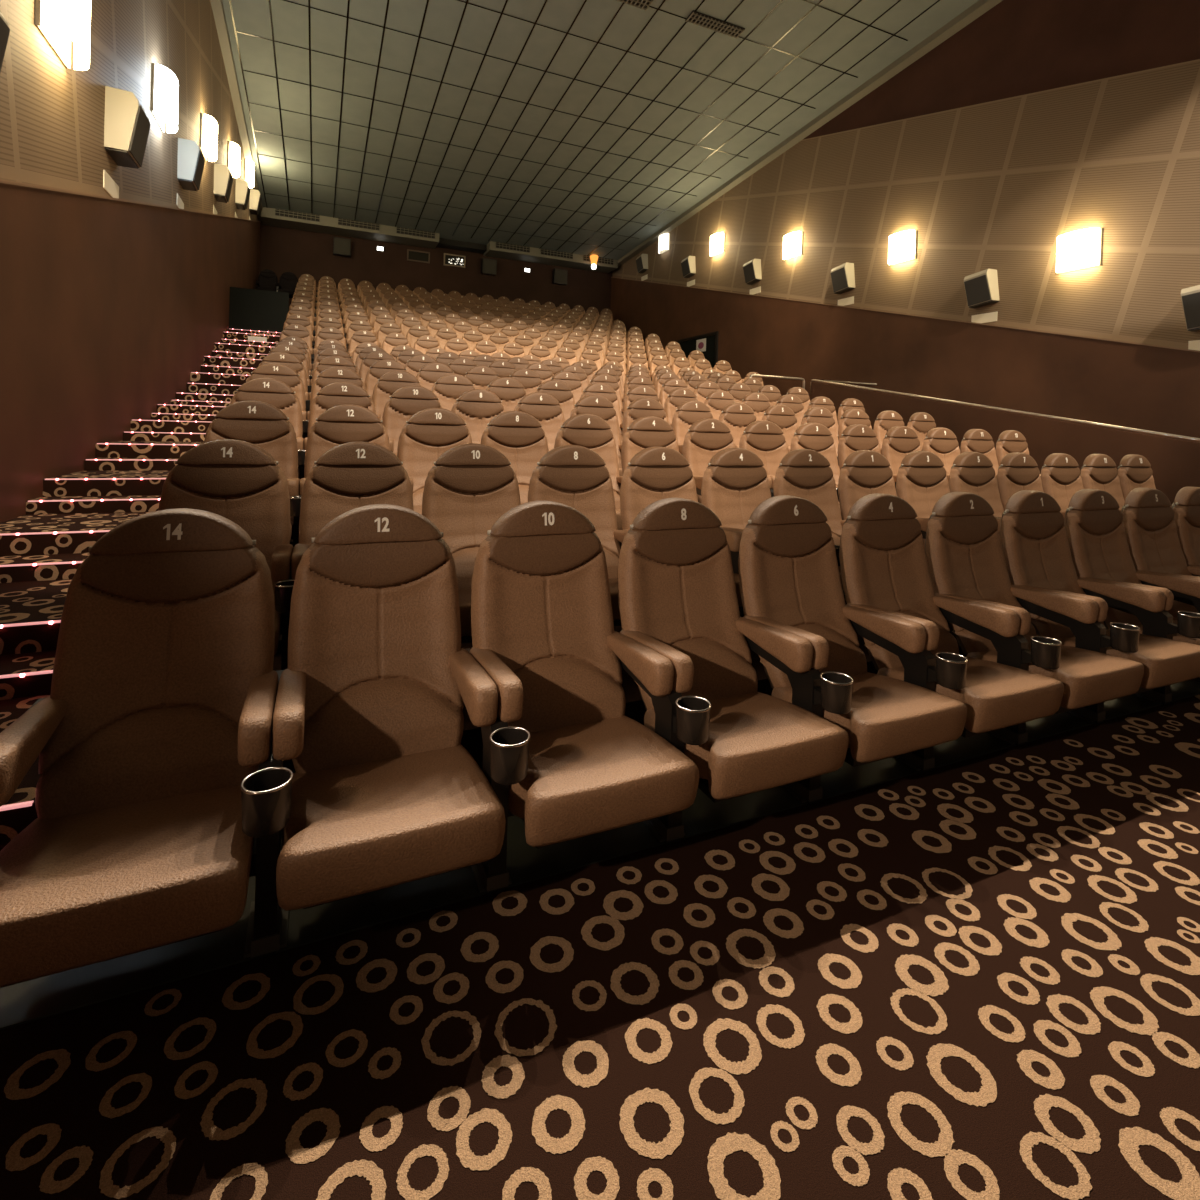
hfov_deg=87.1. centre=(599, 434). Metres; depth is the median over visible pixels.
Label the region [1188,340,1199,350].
wall plate
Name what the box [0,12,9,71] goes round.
wall speaker
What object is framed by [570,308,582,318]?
seat
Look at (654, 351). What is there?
seat
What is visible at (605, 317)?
seat
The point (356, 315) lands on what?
seat
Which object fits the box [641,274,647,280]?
wall plate
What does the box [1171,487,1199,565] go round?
seat
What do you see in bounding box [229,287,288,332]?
panel
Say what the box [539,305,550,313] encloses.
seat
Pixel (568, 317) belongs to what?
seat
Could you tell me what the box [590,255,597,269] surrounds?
wall lamp
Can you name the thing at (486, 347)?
seat
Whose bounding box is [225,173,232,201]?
grille
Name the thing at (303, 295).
seat
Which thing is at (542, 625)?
seat
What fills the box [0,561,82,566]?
light strip
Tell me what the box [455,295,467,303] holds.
seat
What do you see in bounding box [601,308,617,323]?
seat
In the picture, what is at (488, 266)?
wall speaker
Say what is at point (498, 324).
seat
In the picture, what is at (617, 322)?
seat
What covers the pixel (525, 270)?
lit sign
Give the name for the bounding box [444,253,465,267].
window
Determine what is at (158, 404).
light strip
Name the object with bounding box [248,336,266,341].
paper sign
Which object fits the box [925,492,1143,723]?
seat
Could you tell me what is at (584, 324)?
seat
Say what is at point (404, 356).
seat
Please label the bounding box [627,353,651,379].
seat
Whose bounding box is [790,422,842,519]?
seat
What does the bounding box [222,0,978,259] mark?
ceiling
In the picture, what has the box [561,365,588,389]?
seat
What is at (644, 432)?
seat
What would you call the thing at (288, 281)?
seat
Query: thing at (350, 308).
seat
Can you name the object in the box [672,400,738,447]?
seat
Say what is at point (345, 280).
seat
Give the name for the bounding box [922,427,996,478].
seat
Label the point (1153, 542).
seat
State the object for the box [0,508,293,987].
seat
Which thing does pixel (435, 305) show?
seat
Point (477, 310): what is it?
seat
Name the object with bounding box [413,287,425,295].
seat
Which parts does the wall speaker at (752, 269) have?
panel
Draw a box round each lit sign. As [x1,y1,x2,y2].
[376,245,384,251]
[523,267,530,272]
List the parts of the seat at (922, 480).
backrest, armrest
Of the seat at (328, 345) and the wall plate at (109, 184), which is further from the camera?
the seat at (328, 345)
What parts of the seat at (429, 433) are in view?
backrest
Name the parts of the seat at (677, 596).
armrest, backrest, seat frame, armrest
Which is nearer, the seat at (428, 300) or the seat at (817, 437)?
the seat at (817, 437)
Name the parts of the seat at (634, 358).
backrest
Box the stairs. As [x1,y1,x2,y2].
[0,299,290,850]
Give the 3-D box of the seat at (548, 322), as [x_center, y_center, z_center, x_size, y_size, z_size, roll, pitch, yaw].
[-1.384,-2.765,17.407,0.582,1.003,0.767,1,1,-24]
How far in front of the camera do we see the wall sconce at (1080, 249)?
9.41 m
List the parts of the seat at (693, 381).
backrest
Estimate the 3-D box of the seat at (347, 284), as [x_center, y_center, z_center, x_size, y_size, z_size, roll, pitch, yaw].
[-7.344,-3.993,18.439,0.582,1.003,0.767,1,1,-24]
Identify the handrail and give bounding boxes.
[810,379,1199,441]
[824,380,876,384]
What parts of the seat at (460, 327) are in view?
backrest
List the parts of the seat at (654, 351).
backrest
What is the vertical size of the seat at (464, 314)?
1.003 m
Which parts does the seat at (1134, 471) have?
backrest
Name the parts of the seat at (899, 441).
backrest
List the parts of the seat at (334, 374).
backrest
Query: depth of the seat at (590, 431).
4.78 m
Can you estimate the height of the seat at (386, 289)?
1.003 m
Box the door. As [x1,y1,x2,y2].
[678,331,718,367]
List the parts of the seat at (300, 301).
backrest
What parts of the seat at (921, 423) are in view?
backrest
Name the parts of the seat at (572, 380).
backrest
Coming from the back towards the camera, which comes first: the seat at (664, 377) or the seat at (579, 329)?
the seat at (579, 329)
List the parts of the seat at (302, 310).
backrest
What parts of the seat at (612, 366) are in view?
backrest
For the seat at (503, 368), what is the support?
on the floor at (635, 709)
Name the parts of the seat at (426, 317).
backrest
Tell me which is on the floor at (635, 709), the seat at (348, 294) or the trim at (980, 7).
the seat at (348, 294)
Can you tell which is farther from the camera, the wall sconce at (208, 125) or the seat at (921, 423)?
the wall sconce at (208, 125)
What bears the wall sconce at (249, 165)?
attached to the wall at (52, 115)
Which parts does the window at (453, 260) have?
pane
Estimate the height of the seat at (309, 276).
1.003 m
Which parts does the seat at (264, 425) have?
backrest, armrest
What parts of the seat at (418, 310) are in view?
backrest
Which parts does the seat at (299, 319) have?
backrest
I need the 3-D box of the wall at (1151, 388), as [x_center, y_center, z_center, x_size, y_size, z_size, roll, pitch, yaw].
[6.070,-2.263,12.325,0.170,7.305,27.600,1,1,-24]
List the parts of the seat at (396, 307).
backrest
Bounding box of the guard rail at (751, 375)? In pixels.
[749,374,804,388]
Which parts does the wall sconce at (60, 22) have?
plate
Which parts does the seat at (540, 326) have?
backrest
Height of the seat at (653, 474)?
1.003 m
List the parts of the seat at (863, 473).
backrest, armrest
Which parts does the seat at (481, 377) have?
backrest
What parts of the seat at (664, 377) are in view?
backrest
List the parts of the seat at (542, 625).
armrest, backrest, seat frame, armrest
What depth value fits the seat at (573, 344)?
14.33 m
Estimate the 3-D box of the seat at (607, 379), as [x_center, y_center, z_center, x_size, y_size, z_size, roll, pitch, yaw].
[0.187,-0.315,8.323,0.604,1.003,0.771,1,1,-27]
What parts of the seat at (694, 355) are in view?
backrest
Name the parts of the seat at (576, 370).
backrest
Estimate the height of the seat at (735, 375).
1.003 m
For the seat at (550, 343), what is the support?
on the floor at (635, 709)
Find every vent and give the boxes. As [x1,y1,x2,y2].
[275,208,319,221]
[338,218,379,229]
[396,227,434,238]
[496,242,529,252]
[541,248,572,258]
[583,255,613,264]
[617,0,652,10]
[685,10,744,38]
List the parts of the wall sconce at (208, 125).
plate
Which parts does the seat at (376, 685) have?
armrest, backrest, seat frame, armrest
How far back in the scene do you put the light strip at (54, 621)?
2.65 m
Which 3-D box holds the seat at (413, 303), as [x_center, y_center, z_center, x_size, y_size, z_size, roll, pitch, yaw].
[-4.902,-3.212,17.063,0.582,1.003,0.767,1,1,-24]
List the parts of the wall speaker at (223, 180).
panel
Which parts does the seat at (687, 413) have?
backrest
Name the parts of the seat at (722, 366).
backrest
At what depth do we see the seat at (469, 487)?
3.24 m
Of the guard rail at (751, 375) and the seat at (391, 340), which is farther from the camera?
the guard rail at (751, 375)
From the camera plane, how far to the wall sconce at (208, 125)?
10.17 m
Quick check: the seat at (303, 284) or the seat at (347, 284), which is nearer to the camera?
the seat at (303, 284)
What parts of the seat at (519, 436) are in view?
backrest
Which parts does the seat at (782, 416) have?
backrest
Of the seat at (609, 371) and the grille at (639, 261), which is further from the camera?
the grille at (639, 261)
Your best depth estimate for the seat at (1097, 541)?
3.56 m
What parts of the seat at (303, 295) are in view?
backrest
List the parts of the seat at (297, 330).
backrest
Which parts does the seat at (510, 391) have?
backrest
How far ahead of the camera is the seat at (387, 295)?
18.05 m
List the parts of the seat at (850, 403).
backrest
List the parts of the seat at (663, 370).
backrest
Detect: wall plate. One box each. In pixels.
[103,170,118,198]
[177,193,183,208]
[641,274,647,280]
[687,279,694,286]
[749,286,760,294]
[838,296,853,305]
[971,312,996,322]
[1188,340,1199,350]
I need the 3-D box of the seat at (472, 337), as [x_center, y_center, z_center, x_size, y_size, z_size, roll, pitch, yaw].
[-2.573,-1.713,13.162,0.582,1.003,0.767,1,1,-24]
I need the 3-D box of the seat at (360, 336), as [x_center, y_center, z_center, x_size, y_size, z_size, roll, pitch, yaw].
[-4.160,-1.392,11.212,0.582,1.003,0.767,1,1,-24]
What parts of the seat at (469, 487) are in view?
seat frame, backrest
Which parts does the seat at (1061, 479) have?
backrest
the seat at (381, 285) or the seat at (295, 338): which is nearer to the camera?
the seat at (295, 338)
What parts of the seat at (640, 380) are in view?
backrest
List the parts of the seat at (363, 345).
backrest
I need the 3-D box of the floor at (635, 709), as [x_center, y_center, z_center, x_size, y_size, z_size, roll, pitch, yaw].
[-0.589,-1.207,13.332,11.200,4.800,20.350,1,1,-24]
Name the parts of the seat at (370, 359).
backrest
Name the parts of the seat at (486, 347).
backrest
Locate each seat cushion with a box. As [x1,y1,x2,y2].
[0,785,253,986]
[256,287,275,290]
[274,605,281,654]
[276,744,505,910]
[278,289,294,297]
[289,520,291,543]
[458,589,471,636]
[508,715,698,846]
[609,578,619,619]
[616,509,622,529]
[644,692,848,799]
[734,573,742,606]
[771,672,966,762]
[877,657,1063,732]
[966,643,1143,708]
[1055,630,1199,688]
[1109,620,1199,644]
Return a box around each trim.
[0,179,259,221]
[210,0,261,221]
[436,238,486,253]
[612,277,1199,351]
[613,0,1002,270]
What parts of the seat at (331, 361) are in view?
backrest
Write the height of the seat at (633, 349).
1.003 m
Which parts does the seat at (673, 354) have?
backrest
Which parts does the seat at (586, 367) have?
backrest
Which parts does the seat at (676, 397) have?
backrest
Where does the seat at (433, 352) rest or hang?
on the floor at (635, 709)
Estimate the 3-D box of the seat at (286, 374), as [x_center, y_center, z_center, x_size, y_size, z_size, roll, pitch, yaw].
[-2.944,-0.167,5.694,0.656,1.003,0.786,1,1,-24]
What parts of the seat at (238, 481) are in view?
backrest, seat frame, armrest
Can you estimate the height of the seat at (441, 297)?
1.003 m
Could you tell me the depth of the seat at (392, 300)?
17.02 m
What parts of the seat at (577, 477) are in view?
backrest, seat frame, armrest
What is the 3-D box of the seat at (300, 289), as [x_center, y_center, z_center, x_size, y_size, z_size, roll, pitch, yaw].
[-7.456,-3.275,15.915,0.582,1.003,0.767,1,1,-24]
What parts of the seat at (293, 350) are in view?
backrest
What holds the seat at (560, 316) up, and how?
on the floor at (635, 709)
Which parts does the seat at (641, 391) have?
backrest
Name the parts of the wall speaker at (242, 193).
panel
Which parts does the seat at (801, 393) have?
backrest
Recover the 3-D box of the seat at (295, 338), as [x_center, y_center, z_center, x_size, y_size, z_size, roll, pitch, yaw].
[-4.723,-1.043,9.712,0.582,1.003,0.767,1,1,-24]
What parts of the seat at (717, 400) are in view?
backrest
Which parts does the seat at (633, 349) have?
backrest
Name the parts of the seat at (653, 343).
backrest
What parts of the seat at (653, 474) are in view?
backrest, armrest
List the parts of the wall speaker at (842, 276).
panel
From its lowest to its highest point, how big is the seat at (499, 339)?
1.003 m
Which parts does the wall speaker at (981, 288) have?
panel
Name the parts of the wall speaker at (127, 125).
panel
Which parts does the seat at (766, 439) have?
backrest, armrest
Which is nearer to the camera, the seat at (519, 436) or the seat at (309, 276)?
the seat at (519, 436)
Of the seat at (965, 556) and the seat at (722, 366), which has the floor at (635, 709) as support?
the seat at (722, 366)
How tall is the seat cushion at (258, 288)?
0.166 m
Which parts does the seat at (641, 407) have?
backrest, armrest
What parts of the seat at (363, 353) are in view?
backrest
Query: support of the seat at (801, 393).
on the floor at (635, 709)
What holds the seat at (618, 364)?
on the floor at (635, 709)
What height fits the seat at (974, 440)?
1.003 m
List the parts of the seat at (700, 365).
backrest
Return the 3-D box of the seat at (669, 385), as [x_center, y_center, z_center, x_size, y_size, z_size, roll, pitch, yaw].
[1.208,-0.290,8.782,0.604,1.003,0.771,1,1,-27]
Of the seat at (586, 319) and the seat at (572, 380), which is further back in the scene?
the seat at (586, 319)
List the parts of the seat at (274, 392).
backrest, armrest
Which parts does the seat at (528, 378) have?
backrest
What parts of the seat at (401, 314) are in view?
backrest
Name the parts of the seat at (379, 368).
backrest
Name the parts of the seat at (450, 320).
backrest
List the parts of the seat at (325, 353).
backrest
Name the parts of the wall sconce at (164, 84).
plate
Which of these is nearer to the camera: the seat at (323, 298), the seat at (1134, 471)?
the seat at (1134, 471)
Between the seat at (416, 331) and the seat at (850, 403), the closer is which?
the seat at (850, 403)
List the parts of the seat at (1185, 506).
backrest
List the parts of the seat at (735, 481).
armrest, backrest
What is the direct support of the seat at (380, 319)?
on the floor at (635, 709)
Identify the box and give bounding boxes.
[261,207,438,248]
[484,241,617,272]
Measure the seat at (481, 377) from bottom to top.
1.003 m
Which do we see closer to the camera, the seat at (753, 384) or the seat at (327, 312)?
the seat at (753, 384)
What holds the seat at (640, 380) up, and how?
on the floor at (635, 709)
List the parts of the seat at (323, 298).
backrest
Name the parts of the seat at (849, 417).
backrest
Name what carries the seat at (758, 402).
on the floor at (635, 709)
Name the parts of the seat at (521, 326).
backrest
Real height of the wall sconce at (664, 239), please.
0.540 m
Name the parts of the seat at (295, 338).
backrest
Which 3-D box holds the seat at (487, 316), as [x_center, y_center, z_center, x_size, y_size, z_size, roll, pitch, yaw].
[-2.916,-2.803,16.719,0.582,1.003,0.767,1,1,-24]
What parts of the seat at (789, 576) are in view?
armrest, backrest, armrest, seat frame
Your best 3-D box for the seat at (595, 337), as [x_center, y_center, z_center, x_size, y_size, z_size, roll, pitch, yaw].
[0.037,-2.009,15.572,0.582,1.003,0.767,1,1,-24]
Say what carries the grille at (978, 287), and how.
attached to the wall speaker at (981, 288)
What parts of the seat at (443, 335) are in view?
backrest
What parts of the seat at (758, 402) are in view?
backrest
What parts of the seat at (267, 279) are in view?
backrest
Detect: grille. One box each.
[129,106,150,166]
[193,150,204,189]
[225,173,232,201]
[244,186,249,208]
[257,195,261,213]
[555,269,566,283]
[636,257,642,271]
[681,259,689,276]
[743,262,754,282]
[831,267,847,291]
[964,275,990,305]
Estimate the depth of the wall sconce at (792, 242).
15.15 m
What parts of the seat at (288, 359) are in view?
backrest, armrest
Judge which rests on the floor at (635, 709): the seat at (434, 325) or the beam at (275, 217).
the seat at (434, 325)
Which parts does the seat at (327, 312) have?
backrest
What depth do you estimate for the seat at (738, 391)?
9.45 m
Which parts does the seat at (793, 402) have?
backrest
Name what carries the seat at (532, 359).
on the floor at (635, 709)
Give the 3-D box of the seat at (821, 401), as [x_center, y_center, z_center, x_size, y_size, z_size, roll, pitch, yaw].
[3.193,-0.016,8.451,0.604,1.003,0.771,1,1,-27]
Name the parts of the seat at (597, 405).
backrest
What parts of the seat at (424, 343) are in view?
backrest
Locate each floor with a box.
[0,694,1199,1199]
[34,339,966,819]
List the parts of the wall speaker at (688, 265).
panel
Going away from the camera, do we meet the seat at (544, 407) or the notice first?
the seat at (544, 407)
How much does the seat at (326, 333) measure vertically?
1.003 m
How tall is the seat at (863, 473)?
1.003 m
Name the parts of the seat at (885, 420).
backrest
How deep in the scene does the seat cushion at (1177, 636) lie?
3.13 m
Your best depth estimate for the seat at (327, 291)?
16.36 m
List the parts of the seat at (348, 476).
armrest, backrest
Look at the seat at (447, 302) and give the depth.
18.76 m
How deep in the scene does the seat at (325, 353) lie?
8.19 m
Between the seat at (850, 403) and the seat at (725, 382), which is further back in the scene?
the seat at (725, 382)
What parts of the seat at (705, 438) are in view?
backrest, armrest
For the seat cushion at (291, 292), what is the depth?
18.48 m
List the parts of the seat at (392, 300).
backrest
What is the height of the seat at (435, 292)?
1.003 m
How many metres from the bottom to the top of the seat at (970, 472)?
1.003 m
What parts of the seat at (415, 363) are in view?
backrest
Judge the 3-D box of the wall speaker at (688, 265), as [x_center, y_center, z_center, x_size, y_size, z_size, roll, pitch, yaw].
[2.723,-5.180,19.531,0.258,0.555,0.460,1,-6,-24]
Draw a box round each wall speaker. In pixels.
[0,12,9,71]
[104,86,150,168]
[177,138,204,190]
[214,163,232,202]
[235,179,249,209]
[249,189,261,214]
[333,237,350,256]
[481,258,496,275]
[552,269,567,285]
[636,254,647,272]
[681,256,695,277]
[743,258,761,284]
[830,262,854,293]
[964,269,999,308]
[1181,285,1199,331]
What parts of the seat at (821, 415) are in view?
backrest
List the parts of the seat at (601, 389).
backrest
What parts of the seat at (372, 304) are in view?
backrest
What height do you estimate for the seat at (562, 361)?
1.003 m
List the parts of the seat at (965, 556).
backrest, armrest, armrest, seat frame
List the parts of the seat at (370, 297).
backrest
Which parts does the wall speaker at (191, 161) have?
panel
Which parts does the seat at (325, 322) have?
backrest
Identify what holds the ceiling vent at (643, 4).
in the ceiling
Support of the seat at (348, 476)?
on the floor at (635, 709)
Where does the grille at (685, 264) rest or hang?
attached to the wall speaker at (688, 265)
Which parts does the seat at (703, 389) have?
backrest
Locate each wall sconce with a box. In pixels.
[35,0,90,70]
[150,63,177,132]
[199,113,217,161]
[227,141,239,177]
[244,158,253,187]
[658,233,669,253]
[710,232,724,255]
[783,231,802,259]
[888,230,916,264]
[1056,228,1102,272]
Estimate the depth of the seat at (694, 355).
15.65 m
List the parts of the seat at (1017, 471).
backrest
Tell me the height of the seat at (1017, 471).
1.003 m
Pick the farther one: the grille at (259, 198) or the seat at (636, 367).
the grille at (259, 198)
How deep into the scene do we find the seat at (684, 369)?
12.88 m
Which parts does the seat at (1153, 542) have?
backrest, armrest, armrest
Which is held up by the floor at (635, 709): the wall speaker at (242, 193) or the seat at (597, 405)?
the seat at (597, 405)
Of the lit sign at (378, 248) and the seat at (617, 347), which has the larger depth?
the lit sign at (378, 248)
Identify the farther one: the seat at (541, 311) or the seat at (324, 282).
the seat at (541, 311)
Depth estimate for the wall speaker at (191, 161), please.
8.63 m
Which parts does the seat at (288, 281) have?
backrest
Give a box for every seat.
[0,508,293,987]
[158,439,294,669]
[204,401,301,546]
[230,378,305,478]
[247,363,307,437]
[256,269,278,291]
[258,352,309,411]
[268,345,310,392]
[272,504,529,910]
[275,340,311,380]
[278,272,297,297]
[279,324,313,363]
[280,336,311,372]
[283,314,314,348]
[286,306,315,335]
[289,298,315,330]
[291,287,316,309]
[291,292,315,316]
[291,441,413,579]
[295,282,316,302]
[297,278,316,296]
[298,274,317,291]
[299,404,389,495]
[304,382,392,451]
[307,367,365,420]
[309,356,359,399]
[310,348,353,385]
[311,343,349,375]
[312,339,344,369]
[313,327,345,353]
[314,317,347,348]
[315,301,343,327]
[315,308,345,336]
[316,284,339,304]
[316,289,340,310]
[316,295,341,317]
[317,276,337,293]
[317,280,338,298]
[337,278,354,291]
[338,282,355,296]
[339,287,358,302]
[340,292,360,311]
[341,297,363,319]
[343,304,366,328]
[344,311,369,337]
[346,320,373,351]
[348,330,378,358]
[352,342,378,363]
[355,346,386,371]
[357,281,372,293]
[359,285,375,298]
[359,351,395,384]
[361,289,378,303]
[363,294,382,310]
[365,359,406,399]
[366,300,386,318]
[369,306,391,327]
[372,370,421,419]
[373,314,396,337]
[376,283,390,294]
[377,322,402,347]
[379,287,393,299]
[382,291,398,305]
[382,333,409,353]
[382,386,441,455]
[386,296,403,310]
[389,345,412,359]
[390,302,409,317]
[394,285,408,294]
[394,309,414,326]
[396,349,422,366]
[397,408,471,514]
[398,289,412,299]
[400,316,422,335]
[403,294,418,305]
[405,354,436,376]
[406,325,430,347]
[408,299,424,311]
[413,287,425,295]
[413,305,430,318]
[413,335,439,354]
[416,362,453,390]
[418,291,431,300]
[419,311,438,326]
[422,443,520,643]
[423,296,437,306]
[425,347,446,358]
[426,319,447,336]
[429,301,444,312]
[431,289,443,296]
[431,374,474,410]
[434,327,457,348]
[435,352,459,365]
[436,293,449,302]
[436,307,452,319]
[443,298,456,307]
[443,314,461,328]
[444,338,469,354]
[448,291,460,298]
[448,357,477,375]
[450,303,464,313]
[451,389,504,443]
[452,321,471,338]
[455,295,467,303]
[457,309,473,321]
[459,350,479,359]
[462,300,475,309]
[462,330,483,349]
[465,293,476,300]
[465,366,498,389]
[466,316,484,329]
[469,501,710,848]
[470,305,484,315]
[472,354,495,366]
[473,297,484,305]
[473,340,497,355]
[476,323,495,339]
[479,311,494,323]
[480,411,548,503]
[481,302,493,310]
[482,295,492,301]
[486,377,526,411]
[488,332,509,351]
[488,360,515,377]
[489,307,503,317]
[489,318,505,331]
[490,299,501,307]
[491,352,510,360]
[498,297,508,303]
[499,304,511,313]
[500,313,514,325]
[500,326,519,342]
[501,342,524,357]
[507,301,518,309]
[508,309,522,320]
[508,357,529,369]
[510,320,527,334]
[510,368,541,393]
[513,334,533,354]
[514,298,524,305]
[514,392,564,450]
[517,306,529,315]
[520,315,534,327]
[522,355,540,364]
[523,303,535,311]
[523,328,541,345]
[526,363,552,382]
[527,311,540,322]
[528,345,551,361]
[528,445,627,625]
[529,300,540,307]
[531,322,548,337]
[534,308,546,317]
[536,380,574,420]
[537,337,557,357]
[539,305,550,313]
[539,317,553,330]
[541,359,561,375]
[544,302,555,310]
[545,313,558,325]
[545,330,563,348]
[550,310,562,320]
[551,371,582,403]
[552,324,568,340]
[552,357,569,368]
[554,347,576,365]
[554,414,622,529]
[555,306,566,316]
[558,319,572,333]
[559,303,570,312]
[561,339,581,361]
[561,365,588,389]
[562,315,576,327]
[566,332,584,351]
[567,311,579,322]
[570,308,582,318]
[570,395,622,475]
[571,326,588,345]
[572,362,593,382]
[574,305,584,315]
[575,321,590,337]
[579,317,593,331]
[579,349,601,369]
[579,359,597,374]
[580,383,622,444]
[582,313,595,326]
[583,341,603,365]
[585,310,597,321]
[587,334,605,356]
[588,307,598,317]
[588,374,622,422]
[590,328,607,348]
[593,323,608,340]
[593,368,623,405]
[595,319,609,334]
[597,315,610,330]
[599,311,611,325]
[600,364,623,397]
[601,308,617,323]
[603,351,626,377]
[605,343,626,372]
[605,361,624,381]
[607,336,626,362]
[609,330,626,353]
[610,325,626,345]
[611,320,626,338]
[617,498,853,804]
[620,446,743,616]
[621,416,702,494]
[622,398,682,454]
[623,385,671,425]
[624,370,650,388]
[624,376,655,397]
[626,366,650,378]
[627,327,644,345]
[627,332,646,355]
[627,338,647,362]
[627,345,649,372]
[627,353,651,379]
[627,363,649,374]
[645,334,664,350]
[646,340,667,358]
[648,347,671,368]
[650,355,669,373]
[652,365,671,381]
[653,368,674,386]
[655,372,679,397]
[659,379,687,406]
[664,388,697,423]
[665,341,687,358]
[668,348,692,367]
[672,357,690,374]
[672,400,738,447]
[677,367,693,378]
[680,370,700,382]
[682,418,773,503]
[686,374,707,391]
[688,350,713,368]
[693,359,711,373]
[694,381,719,402]
[701,369,716,377]
[701,448,841,584]
[704,390,734,419]
[707,372,724,382]
[714,360,743,382]
[716,376,735,391]
[718,403,756,444]
[724,370,741,382]
[727,383,750,402]
[738,495,967,771]
[739,421,840,511]
[741,392,770,420]
[743,378,761,392]
[744,372,763,385]
[758,385,780,405]
[761,405,838,464]
[773,449,845,599]
[776,394,838,439]
[786,387,809,411]
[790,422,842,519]
[801,407,839,468]
[807,396,837,433]
[837,424,896,487]
[838,398,864,424]
[838,409,881,450]
[838,450,928,538]
[839,493,1063,745]
[873,411,921,449]
[881,426,949,492]
[896,451,1000,545]
[907,412,935,448]
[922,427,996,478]
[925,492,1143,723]
[949,452,1003,517]
[960,429,998,474]
[995,430,1040,474]
[997,452,1064,519]
[1000,490,1199,704]
[1040,453,1120,511]
[1064,489,1199,681]
[1081,454,1124,509]
[1117,454,1170,506]
[1121,488,1199,619]
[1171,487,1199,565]
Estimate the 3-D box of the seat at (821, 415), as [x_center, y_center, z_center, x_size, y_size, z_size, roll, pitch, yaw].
[2.632,0.193,6.954,0.604,1.003,0.771,1,1,-27]
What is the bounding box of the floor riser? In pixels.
[0,679,1199,1029]
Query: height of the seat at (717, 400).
1.003 m
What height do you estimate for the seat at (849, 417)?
1.003 m
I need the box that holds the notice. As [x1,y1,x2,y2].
[696,338,705,351]
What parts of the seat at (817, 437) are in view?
backrest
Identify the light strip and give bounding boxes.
[0,530,109,534]
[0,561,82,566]
[0,620,60,627]
[0,670,52,678]
[0,800,33,810]
[28,498,159,501]
[45,478,165,479]
[86,459,176,460]
[97,443,198,445]
[126,432,205,433]
[138,420,205,421]
[152,413,208,414]
[158,404,224,406]
[175,400,229,402]
[182,393,233,395]
[191,372,250,375]
[191,383,240,385]
[204,356,259,359]
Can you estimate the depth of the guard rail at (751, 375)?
12.90 m
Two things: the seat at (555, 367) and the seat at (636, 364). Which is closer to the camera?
the seat at (555, 367)
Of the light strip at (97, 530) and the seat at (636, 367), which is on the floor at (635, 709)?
the seat at (636, 367)
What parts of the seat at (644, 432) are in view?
backrest, armrest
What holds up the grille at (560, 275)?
attached to the wall speaker at (559, 277)
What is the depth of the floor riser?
1.72 m
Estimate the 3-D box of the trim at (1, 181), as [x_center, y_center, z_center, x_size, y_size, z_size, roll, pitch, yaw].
[-5.203,-2.645,7.257,0.180,7.569,27.600,1,1,-24]
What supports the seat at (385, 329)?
on the floor at (635, 709)
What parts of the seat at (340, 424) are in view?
armrest, backrest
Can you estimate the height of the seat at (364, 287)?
1.003 m
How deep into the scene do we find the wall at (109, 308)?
5.37 m
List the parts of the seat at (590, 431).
backrest, armrest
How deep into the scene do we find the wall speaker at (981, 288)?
10.75 m
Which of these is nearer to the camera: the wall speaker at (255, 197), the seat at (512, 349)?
the seat at (512, 349)
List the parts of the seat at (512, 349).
backrest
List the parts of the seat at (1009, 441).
backrest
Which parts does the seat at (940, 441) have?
backrest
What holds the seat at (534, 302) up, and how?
on the floor at (635, 709)
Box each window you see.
[407,249,429,262]
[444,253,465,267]
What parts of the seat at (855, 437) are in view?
backrest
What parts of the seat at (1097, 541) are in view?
backrest, armrest, armrest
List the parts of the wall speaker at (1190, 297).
panel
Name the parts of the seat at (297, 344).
backrest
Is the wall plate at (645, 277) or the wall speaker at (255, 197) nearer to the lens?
the wall speaker at (255, 197)
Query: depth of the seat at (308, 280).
18.21 m
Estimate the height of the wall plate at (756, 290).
0.160 m
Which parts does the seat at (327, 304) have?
backrest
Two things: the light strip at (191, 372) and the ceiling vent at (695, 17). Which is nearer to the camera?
the light strip at (191, 372)
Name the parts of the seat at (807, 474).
backrest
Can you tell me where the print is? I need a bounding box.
[698,342,703,348]
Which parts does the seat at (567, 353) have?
backrest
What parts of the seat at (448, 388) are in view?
backrest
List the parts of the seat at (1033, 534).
backrest, armrest, armrest, seat frame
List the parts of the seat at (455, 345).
backrest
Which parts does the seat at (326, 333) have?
backrest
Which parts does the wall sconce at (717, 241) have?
plate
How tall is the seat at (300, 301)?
1.003 m
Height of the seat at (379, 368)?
1.003 m
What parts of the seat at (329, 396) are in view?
armrest, backrest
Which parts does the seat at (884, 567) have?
armrest, backrest, armrest, seat frame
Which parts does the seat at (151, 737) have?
armrest, seat frame, backrest, armrest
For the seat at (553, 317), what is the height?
1.003 m
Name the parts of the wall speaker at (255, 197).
panel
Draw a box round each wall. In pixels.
[0,0,258,220]
[0,183,260,522]
[259,221,612,314]
[610,277,1199,442]
[612,0,1199,348]
[811,382,1199,504]
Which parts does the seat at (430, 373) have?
backrest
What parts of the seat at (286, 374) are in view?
backrest, armrest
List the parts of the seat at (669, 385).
backrest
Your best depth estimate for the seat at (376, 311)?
14.73 m
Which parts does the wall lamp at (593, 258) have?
lamp shade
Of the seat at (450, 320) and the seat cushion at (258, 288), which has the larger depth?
the seat cushion at (258, 288)
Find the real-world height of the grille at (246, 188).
0.429 m
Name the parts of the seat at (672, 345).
backrest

